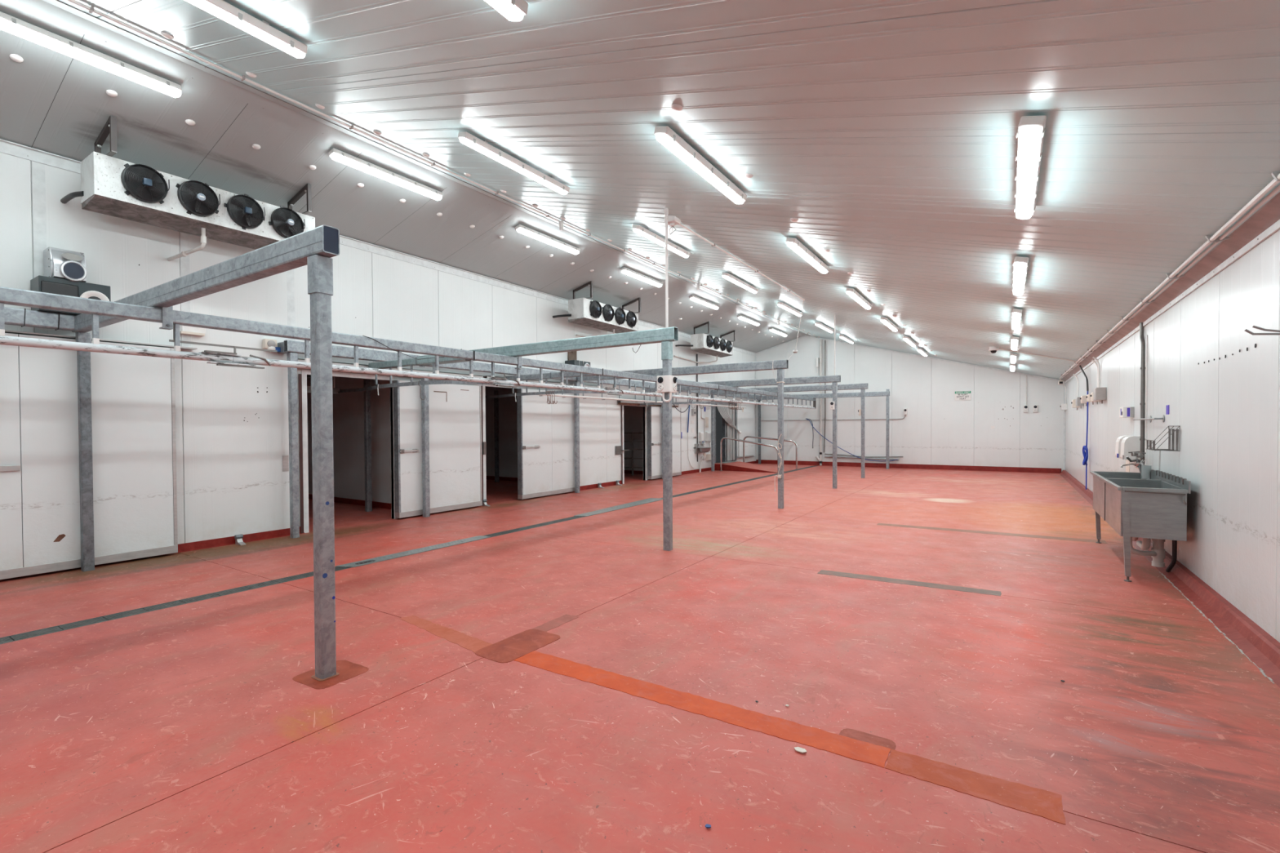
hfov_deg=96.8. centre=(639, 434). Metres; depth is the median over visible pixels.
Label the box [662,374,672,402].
junction box
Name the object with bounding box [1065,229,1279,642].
wall
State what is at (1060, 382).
camera
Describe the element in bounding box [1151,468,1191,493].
backsplash
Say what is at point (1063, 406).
switch box
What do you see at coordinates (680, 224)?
conduit
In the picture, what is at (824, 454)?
pipe
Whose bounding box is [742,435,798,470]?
handrail
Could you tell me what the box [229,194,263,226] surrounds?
grille
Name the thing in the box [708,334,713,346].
grille
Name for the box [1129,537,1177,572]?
pipes
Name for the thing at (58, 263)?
speaker
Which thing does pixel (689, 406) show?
air hose
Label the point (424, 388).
steel post
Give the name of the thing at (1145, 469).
measuring jug
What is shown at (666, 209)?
pole
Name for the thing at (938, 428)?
wall
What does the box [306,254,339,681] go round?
steel post
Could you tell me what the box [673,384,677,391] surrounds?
socket
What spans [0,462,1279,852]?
floor
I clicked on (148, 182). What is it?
grille
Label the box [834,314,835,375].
pole
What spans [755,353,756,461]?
trim
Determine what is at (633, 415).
wall
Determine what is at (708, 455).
wall box
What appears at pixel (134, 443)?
door
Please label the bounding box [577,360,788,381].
cross beam
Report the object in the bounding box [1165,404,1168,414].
sticker
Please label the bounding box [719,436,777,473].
handrail
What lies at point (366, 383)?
steel post
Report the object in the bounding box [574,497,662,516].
drain cover
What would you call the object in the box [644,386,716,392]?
member
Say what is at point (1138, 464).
tap
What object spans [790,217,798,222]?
cap
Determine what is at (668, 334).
cross beam
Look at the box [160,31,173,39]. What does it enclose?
cap
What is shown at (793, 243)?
light
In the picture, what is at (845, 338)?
diffuser
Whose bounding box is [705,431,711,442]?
soap dispenser
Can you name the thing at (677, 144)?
light
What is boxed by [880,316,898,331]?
light
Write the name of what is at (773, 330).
light
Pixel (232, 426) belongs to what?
wall
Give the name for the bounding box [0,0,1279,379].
ceiling
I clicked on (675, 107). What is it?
cap
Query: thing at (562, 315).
insulated pipe
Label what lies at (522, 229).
light
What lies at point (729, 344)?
grille
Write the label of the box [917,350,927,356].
diffuser
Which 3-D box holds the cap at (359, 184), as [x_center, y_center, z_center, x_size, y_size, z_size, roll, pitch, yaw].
[-3.699,-3.299,7.528,0.083,0.039,0.082,0,1,33]
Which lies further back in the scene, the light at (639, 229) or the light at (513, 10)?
the light at (639, 229)
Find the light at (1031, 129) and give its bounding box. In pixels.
[1013,115,1046,219]
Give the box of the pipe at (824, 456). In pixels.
[824,456,898,460]
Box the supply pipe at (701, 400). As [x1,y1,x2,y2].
[701,400,705,443]
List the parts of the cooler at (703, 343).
drop arm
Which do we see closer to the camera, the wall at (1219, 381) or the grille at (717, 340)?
the wall at (1219, 381)
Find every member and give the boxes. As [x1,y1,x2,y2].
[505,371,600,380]
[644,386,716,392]
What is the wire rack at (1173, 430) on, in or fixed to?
attached to the wall at (1219, 381)
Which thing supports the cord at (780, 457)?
hanging from the steel post at (780, 372)
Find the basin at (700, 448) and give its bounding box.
[694,441,711,472]
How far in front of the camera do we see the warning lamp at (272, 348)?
7.70 m
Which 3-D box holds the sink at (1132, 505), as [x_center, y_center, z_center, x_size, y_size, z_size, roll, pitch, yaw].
[5.363,0.887,6.204,0.507,0.989,2.240,0,1,33]
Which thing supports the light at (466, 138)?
attached to the ceiling
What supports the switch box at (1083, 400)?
attached to the wall at (1219, 381)
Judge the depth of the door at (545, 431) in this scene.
12.09 m
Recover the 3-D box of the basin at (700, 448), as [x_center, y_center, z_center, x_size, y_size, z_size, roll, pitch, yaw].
[2.088,0.731,18.389,0.408,0.991,0.610,0,1,33]
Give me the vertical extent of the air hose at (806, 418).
1.551 m
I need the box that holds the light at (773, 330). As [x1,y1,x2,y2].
[768,327,786,336]
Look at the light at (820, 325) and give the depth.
16.20 m
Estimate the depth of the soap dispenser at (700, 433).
18.45 m
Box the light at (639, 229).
[631,224,690,257]
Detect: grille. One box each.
[40,280,78,297]
[123,164,168,201]
[179,180,218,214]
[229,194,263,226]
[272,207,303,237]
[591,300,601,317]
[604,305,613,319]
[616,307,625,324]
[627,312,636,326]
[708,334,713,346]
[715,337,719,348]
[727,340,732,351]
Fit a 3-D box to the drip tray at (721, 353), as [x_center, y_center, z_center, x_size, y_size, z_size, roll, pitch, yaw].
[2.305,-2.606,18.016,0.438,0.083,2.152,0,1,33]
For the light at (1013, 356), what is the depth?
13.52 m
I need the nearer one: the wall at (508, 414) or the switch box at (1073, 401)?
the switch box at (1073, 401)
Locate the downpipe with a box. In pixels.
[815,339,822,465]
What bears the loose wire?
hanging from the support beam at (168, 317)
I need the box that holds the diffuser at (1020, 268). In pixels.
[1013,262,1026,295]
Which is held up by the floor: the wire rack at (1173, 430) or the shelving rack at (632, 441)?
the shelving rack at (632, 441)
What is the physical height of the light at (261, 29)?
0.122 m
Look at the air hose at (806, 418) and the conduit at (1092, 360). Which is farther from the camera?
the air hose at (806, 418)
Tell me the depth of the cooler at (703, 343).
17.52 m
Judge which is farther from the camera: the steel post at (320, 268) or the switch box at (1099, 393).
the switch box at (1099, 393)
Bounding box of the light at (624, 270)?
[620,266,662,287]
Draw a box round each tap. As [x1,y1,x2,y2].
[1120,463,1138,468]
[1125,451,1146,478]
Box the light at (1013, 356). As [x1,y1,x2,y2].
[1009,353,1017,363]
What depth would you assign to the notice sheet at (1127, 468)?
8.19 m
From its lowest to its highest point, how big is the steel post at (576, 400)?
2.525 m
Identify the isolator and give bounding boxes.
[691,408,695,415]
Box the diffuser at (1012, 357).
[1010,355,1015,363]
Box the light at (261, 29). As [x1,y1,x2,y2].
[185,0,307,57]
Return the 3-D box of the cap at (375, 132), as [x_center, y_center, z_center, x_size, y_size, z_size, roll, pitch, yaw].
[-2.896,-3.327,6.271,0.083,0.039,0.082,0,1,33]
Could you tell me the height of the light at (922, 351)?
0.122 m
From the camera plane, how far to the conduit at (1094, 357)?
10.67 m
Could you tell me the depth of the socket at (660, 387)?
6.79 m
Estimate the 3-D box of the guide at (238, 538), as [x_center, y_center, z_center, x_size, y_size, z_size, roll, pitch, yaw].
[-5.164,1.359,7.351,0.152,0.123,0.080,0,1,33]
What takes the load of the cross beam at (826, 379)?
on the steel post at (834, 384)
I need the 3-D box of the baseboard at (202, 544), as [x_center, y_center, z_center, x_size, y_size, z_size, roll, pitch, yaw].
[-2.225,1.286,12.095,0.040,0.100,25.040,0,1,33]
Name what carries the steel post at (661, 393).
on the floor
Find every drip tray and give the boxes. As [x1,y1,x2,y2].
[81,194,278,249]
[568,317,637,333]
[690,347,732,357]
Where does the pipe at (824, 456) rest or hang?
attached to the wall at (938, 428)
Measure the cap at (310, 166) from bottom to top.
0.039 m
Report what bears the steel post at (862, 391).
on the floor
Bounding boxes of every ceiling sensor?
[559,220,563,230]
[696,283,699,289]
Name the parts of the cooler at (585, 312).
drop arm, drop arm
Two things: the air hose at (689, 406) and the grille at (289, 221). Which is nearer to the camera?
the grille at (289, 221)
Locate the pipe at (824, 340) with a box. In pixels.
[823,340,826,452]
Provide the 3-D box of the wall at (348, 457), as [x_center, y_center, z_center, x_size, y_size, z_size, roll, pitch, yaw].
[-5.622,-0.108,11.221,4.560,2.950,0.120,0,1,33]
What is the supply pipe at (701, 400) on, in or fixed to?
attached to the wall at (232, 426)
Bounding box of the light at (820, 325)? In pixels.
[814,321,833,333]
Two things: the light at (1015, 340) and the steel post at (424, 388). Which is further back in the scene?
the light at (1015, 340)
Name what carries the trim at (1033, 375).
attached to the wall at (938, 428)
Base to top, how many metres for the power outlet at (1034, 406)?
0.204 m
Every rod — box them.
[1244,328,1279,335]
[1252,325,1279,332]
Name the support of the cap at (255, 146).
attached to the ceiling
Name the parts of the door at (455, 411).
handle mount, handle, rail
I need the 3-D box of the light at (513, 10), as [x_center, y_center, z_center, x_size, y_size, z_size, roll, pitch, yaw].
[-1.068,-2.264,2.415,0.134,0.122,1.550,0,1,33]
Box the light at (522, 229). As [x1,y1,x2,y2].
[515,224,579,254]
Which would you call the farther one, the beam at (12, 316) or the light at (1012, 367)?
the light at (1012, 367)
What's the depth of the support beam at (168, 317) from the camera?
5.42 m
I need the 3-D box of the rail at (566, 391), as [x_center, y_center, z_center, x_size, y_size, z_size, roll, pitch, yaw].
[-2.178,-0.844,11.118,3.793,0.413,0.684,0,1,25]
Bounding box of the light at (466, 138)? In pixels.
[457,131,569,195]
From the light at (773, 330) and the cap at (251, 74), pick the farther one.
the light at (773, 330)
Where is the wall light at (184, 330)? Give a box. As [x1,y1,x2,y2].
[180,324,205,336]
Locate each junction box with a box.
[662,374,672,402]
[664,215,680,235]
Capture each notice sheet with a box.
[705,417,708,427]
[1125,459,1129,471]
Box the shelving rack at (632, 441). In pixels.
[623,432,643,475]
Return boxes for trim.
[0,138,756,355]
[755,335,1064,382]
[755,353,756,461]
[1061,191,1279,382]
[1062,382,1065,470]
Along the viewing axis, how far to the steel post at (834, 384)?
13.46 m
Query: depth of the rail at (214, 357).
5.55 m
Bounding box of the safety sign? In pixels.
[954,391,971,399]
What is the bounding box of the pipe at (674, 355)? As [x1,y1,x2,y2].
[674,355,717,363]
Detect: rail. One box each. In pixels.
[0,302,815,408]
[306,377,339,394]
[337,363,509,395]
[485,377,622,401]
[538,379,746,408]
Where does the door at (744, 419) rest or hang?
in the wall at (232, 426)
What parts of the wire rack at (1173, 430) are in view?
chain, frame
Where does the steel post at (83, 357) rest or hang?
on the floor
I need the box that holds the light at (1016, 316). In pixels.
[1011,308,1022,330]
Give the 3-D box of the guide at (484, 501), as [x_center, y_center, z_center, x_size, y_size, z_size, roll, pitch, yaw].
[-2.923,1.297,10.808,0.152,0.123,0.080,0,1,33]
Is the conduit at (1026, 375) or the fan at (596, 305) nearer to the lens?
the fan at (596, 305)
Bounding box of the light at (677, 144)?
[653,125,746,204]
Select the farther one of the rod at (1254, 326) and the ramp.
the ramp
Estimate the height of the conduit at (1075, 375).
0.628 m
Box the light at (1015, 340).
[1010,336,1018,350]
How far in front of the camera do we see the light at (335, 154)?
7.28 m
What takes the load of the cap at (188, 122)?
attached to the ceiling
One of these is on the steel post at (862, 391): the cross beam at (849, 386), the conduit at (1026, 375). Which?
the cross beam at (849, 386)
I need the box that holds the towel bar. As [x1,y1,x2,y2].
[1132,414,1164,422]
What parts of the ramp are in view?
sill plate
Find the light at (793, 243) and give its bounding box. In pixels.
[786,237,829,273]
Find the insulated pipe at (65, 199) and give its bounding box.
[60,191,84,203]
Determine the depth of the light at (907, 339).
14.95 m
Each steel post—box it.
[75,331,94,571]
[286,352,299,538]
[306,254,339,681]
[363,378,372,511]
[421,377,430,517]
[573,381,579,493]
[661,341,672,551]
[661,392,662,479]
[711,395,714,471]
[758,400,760,463]
[777,368,784,508]
[831,382,837,488]
[860,389,865,478]
[885,389,888,469]
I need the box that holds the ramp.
[714,461,792,472]
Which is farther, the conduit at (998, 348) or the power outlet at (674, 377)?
the conduit at (998, 348)
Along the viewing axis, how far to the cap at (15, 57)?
4.90 m
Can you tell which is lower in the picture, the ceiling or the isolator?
the isolator
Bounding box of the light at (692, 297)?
[688,294,719,309]
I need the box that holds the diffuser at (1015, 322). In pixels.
[1011,312,1020,330]
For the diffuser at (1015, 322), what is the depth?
8.67 m
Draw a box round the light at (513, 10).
[484,0,528,21]
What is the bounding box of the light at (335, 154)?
[328,147,442,200]
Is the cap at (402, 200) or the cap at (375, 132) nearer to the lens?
the cap at (375, 132)
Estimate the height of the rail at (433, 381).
0.413 m
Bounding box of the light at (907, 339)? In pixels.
[902,335,916,346]
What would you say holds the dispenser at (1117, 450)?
attached to the wall at (1219, 381)
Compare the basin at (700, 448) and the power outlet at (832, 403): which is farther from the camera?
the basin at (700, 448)
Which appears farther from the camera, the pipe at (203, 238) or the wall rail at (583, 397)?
the wall rail at (583, 397)
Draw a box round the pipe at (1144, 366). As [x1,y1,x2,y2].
[1139,322,1147,465]
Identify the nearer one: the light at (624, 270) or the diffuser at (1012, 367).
the light at (624, 270)
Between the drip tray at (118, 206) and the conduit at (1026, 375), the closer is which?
the drip tray at (118, 206)
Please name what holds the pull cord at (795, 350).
hanging from the conduit at (680, 224)
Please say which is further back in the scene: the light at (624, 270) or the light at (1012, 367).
the light at (1012, 367)
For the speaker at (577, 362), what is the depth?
12.80 m
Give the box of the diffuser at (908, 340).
[903,337,915,346]
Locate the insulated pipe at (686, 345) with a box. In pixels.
[675,344,693,346]
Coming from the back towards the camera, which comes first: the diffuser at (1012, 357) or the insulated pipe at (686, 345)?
the insulated pipe at (686, 345)
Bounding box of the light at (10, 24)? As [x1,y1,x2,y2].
[0,11,182,97]
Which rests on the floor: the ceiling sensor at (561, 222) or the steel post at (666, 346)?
the steel post at (666, 346)
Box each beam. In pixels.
[0,286,816,408]
[4,306,76,331]
[71,224,339,332]
[277,340,759,399]
[419,326,678,365]
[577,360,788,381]
[676,375,840,386]
[711,382,867,395]
[756,391,889,399]
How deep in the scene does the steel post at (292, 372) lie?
7.75 m
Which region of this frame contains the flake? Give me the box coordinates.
[794,746,806,753]
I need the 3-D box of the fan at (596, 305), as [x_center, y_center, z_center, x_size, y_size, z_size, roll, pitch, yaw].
[-0.937,-2.760,12.493,0.047,0.364,0.364,0,1,33]
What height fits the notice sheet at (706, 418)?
0.340 m
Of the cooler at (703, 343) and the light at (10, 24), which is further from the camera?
the cooler at (703, 343)
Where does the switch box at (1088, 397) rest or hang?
attached to the wall at (1219, 381)
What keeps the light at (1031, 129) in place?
attached to the ceiling
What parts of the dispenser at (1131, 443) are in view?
panel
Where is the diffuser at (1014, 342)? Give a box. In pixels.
[1011,339,1017,350]
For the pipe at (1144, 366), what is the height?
1.805 m
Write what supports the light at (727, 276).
attached to the ceiling
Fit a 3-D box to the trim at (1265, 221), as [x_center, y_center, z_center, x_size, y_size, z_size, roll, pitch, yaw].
[6.025,-1.425,6.736,0.122,0.115,25.100,0,1,33]
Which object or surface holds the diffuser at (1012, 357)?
attached to the light at (1013, 356)
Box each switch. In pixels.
[657,377,662,382]
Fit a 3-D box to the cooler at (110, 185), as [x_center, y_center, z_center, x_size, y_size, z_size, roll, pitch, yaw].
[-4.978,-2.778,6.648,0.575,0.835,2.163,0,1,33]
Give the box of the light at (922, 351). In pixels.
[917,347,928,356]
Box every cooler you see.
[80,115,315,249]
[568,280,640,333]
[690,321,735,357]
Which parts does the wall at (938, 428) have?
panel, panel, panel, panel, panel, panel, panel, panel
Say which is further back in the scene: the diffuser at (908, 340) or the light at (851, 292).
the diffuser at (908, 340)
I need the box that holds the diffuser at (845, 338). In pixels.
[840,336,853,343]
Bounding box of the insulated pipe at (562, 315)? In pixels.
[552,314,571,318]
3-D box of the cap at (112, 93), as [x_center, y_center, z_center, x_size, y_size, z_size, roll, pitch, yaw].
[-5.053,-3.261,5.439,0.083,0.039,0.082,0,1,33]
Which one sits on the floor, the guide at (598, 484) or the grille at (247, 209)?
the guide at (598, 484)
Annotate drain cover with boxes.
[335,535,489,567]
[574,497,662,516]
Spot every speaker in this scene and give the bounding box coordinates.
[30,275,111,315]
[43,246,87,282]
[564,360,590,367]
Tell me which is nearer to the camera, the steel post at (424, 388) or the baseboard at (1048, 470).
the steel post at (424, 388)
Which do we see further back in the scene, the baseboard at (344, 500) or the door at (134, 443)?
the baseboard at (344, 500)
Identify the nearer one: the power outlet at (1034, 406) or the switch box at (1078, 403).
the switch box at (1078, 403)
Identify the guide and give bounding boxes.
[234,533,245,545]
[482,499,490,506]
[597,483,604,488]
[615,480,622,485]
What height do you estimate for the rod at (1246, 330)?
0.060 m
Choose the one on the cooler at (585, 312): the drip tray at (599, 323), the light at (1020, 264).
the drip tray at (599, 323)
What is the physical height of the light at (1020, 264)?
0.122 m
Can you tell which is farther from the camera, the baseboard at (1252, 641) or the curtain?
the curtain
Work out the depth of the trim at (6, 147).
9.22 m
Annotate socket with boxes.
[657,384,663,391]
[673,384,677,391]
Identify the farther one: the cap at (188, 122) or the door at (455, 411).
the door at (455, 411)
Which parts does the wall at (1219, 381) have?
panel, panel, panel, panel, panel, panel, panel, panel, panel, panel, panel, panel, panel, panel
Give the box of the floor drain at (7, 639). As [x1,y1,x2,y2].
[0,466,815,644]
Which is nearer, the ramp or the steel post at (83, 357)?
the steel post at (83, 357)
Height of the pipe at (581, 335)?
0.194 m
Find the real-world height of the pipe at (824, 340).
4.162 m
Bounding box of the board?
[567,351,577,360]
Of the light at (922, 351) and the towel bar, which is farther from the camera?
the light at (922, 351)
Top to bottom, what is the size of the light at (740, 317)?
0.122 m
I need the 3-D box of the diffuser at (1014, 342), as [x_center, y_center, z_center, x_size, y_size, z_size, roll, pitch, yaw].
[7.477,-1.784,11.366,0.101,0.038,1.550,18,10,31]
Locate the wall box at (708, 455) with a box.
[706,453,711,460]
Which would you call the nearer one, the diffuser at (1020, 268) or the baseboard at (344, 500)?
the diffuser at (1020, 268)
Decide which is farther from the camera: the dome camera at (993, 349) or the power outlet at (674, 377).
the dome camera at (993, 349)
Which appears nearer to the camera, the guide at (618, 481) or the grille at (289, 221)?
the grille at (289, 221)
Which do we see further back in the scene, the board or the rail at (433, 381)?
the board
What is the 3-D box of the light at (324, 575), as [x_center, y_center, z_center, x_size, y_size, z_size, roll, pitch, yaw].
[-1.876,0.841,3.389,0.001,0.031,0.030,0,1,33]
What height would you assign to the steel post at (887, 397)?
2.720 m
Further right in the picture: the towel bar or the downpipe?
the towel bar
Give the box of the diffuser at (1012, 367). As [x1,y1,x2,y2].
[1010,365,1014,371]
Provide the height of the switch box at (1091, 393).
0.230 m
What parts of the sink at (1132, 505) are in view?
leg, leg, hem rod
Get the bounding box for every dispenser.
[698,431,704,442]
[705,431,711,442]
[1115,435,1128,457]
[1119,406,1133,417]
[1120,435,1140,460]
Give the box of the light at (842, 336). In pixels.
[839,334,854,343]
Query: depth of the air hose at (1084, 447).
12.06 m
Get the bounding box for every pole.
[664,207,668,328]
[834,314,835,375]
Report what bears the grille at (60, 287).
attached to the speaker at (40, 283)
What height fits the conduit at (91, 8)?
0.030 m
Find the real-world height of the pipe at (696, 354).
3.470 m
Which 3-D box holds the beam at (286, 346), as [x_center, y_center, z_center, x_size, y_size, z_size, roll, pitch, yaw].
[-0.095,-1.313,15.090,0.301,0.189,17.540,0,1,33]
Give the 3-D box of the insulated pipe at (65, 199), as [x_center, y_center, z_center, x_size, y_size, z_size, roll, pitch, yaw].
[-5.941,-2.485,5.944,0.473,0.048,0.080,0,1,26]
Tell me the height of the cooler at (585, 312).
0.835 m
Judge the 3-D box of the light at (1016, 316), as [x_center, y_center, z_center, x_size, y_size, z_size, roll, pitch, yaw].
[5.826,-1.779,8.802,0.134,0.122,1.550,0,1,33]
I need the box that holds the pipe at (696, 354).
[696,354,697,462]
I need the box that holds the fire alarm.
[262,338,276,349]
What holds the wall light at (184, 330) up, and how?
attached to the wall at (232, 426)
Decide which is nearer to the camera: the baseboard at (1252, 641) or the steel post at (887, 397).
the baseboard at (1252, 641)
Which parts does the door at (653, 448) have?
latch plate, rail, branch rail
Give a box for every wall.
[0,152,755,544]
[306,377,391,503]
[485,386,517,477]
[623,405,643,471]
[755,336,1063,472]
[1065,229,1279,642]
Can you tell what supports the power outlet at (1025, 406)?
attached to the wall at (938, 428)
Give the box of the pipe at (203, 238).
[167,227,206,261]
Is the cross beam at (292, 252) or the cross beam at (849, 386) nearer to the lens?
the cross beam at (292, 252)
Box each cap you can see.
[8,53,23,62]
[106,89,117,97]
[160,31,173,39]
[185,119,195,125]
[245,71,256,77]
[252,143,260,149]
[308,164,315,169]
[315,103,324,108]
[357,182,364,187]
[373,130,381,135]
[399,198,405,203]
[671,103,682,111]
[743,173,752,178]
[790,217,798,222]
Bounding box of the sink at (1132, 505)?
[1089,468,1191,582]
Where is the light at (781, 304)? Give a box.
[777,302,802,316]
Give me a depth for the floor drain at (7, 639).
5.00 m
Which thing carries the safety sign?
attached to the wall at (938, 428)
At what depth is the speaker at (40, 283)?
5.82 m
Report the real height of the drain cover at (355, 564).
0.010 m
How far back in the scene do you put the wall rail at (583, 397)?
14.15 m
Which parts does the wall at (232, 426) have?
panel, panel, panel, repair plate, panel, panel, panel, panel, panel, panel, panel, panel, panel, panel, panel, panel, panel, panel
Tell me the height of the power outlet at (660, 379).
0.200 m
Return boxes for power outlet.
[657,375,665,392]
[671,375,677,392]
[830,401,834,409]
[1023,404,1028,412]
[1032,404,1037,412]
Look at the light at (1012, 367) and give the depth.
15.71 m
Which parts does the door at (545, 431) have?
latch plate, handle, rail, panel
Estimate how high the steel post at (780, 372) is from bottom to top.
2.517 m
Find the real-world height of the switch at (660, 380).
0.076 m
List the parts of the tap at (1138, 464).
spout, handle, handle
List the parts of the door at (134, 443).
handle mount, rail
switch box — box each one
[1060,404,1066,412]
[1071,399,1079,409]
[1075,396,1084,408]
[1080,395,1088,405]
[1085,394,1093,404]
[1089,391,1099,404]
[1093,386,1106,403]
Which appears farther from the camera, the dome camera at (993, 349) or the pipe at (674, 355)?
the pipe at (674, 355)
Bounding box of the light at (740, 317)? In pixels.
[737,315,759,325]
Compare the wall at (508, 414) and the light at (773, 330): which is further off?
the light at (773, 330)
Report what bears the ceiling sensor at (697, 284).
attached to the conduit at (91, 8)
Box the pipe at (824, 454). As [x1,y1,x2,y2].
[824,453,902,457]
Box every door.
[0,329,197,579]
[297,358,483,533]
[480,375,603,499]
[615,392,728,484]
[714,393,755,463]
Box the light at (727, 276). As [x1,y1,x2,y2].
[721,271,758,293]
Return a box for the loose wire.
[363,335,444,359]
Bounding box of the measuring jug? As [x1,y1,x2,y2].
[1140,459,1151,479]
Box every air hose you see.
[687,406,697,469]
[805,417,897,461]
[1079,364,1088,489]
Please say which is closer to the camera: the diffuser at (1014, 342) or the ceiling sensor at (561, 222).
the ceiling sensor at (561, 222)
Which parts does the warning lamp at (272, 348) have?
globe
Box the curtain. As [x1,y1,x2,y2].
[716,404,741,461]
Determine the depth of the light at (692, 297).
14.93 m
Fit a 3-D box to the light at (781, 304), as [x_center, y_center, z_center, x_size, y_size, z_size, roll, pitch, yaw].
[3.655,-3.050,13.820,0.134,0.122,1.550,0,1,33]
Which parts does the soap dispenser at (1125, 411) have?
plate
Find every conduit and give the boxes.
[67,0,816,337]
[679,223,804,300]
[760,414,906,421]
[998,347,1076,361]
[1026,375,1026,404]
[1059,172,1279,378]
[1073,373,1079,396]
[1091,359,1097,387]
[1092,356,1100,387]
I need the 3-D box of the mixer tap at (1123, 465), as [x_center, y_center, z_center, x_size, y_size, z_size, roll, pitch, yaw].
[6.373,0.409,7.378,0.216,0.072,0.400,0,1,33]
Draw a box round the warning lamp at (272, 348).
[266,346,280,352]
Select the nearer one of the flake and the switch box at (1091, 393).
the flake
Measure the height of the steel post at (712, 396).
2.525 m
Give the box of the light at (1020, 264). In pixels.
[1012,256,1028,295]
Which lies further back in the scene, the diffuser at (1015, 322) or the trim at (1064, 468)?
the trim at (1064, 468)
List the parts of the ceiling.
panel, panel, panel, panel, panel, panel, panel, panel, panel, panel, panel, panel, panel, panel, panel, panel, panel, panel, panel, panel, panel, panel, panel, panel, panel, panel, panel, panel, panel, panel, panel, panel, panel, panel, panel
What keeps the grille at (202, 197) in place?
attached to the cooler at (110, 185)
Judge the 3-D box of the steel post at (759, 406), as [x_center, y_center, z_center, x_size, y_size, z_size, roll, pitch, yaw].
[4.704,-0.112,22.358,0.090,2.525,0.090,0,1,33]
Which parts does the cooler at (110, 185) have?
drop arm, drop arm, blade, blade, blade, motor, blade, blade, blade, blade, blade, motor, blade, blade, blade, blade, motor, blade, blade, blade, blade, blade, motor, drop arm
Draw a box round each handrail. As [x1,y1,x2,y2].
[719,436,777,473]
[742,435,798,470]
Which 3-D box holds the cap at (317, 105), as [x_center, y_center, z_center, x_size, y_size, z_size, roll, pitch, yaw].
[-3.234,-3.318,5.748,0.083,0.039,0.082,0,1,33]
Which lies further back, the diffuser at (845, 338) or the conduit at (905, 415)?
the conduit at (905, 415)
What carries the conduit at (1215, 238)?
attached to the ceiling
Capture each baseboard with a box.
[0,461,755,580]
[308,470,643,509]
[755,459,1061,473]
[1059,470,1279,687]
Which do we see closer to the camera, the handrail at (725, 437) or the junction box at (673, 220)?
the junction box at (673, 220)
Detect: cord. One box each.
[772,360,784,492]
[787,300,804,359]
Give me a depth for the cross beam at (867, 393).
20.22 m
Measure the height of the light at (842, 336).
0.122 m
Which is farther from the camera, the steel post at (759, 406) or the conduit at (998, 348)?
the steel post at (759, 406)
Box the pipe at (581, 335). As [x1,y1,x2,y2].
[576,328,614,337]
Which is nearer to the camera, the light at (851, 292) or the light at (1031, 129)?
the light at (1031, 129)
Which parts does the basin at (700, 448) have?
plate, bowl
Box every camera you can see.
[988,346,998,353]
[1057,377,1062,384]
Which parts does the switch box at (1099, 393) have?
lid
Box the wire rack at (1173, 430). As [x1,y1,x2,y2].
[1145,425,1180,471]
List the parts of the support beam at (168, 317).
plate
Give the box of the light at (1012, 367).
[1009,363,1015,371]
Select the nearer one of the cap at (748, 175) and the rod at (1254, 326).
the rod at (1254, 326)
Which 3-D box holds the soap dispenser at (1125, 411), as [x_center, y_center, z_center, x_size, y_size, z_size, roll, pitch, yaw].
[6.816,-0.312,7.968,0.124,0.150,0.306,0,1,33]
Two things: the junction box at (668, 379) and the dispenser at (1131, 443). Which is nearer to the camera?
the junction box at (668, 379)
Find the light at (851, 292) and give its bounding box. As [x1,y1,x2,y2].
[845,287,871,309]

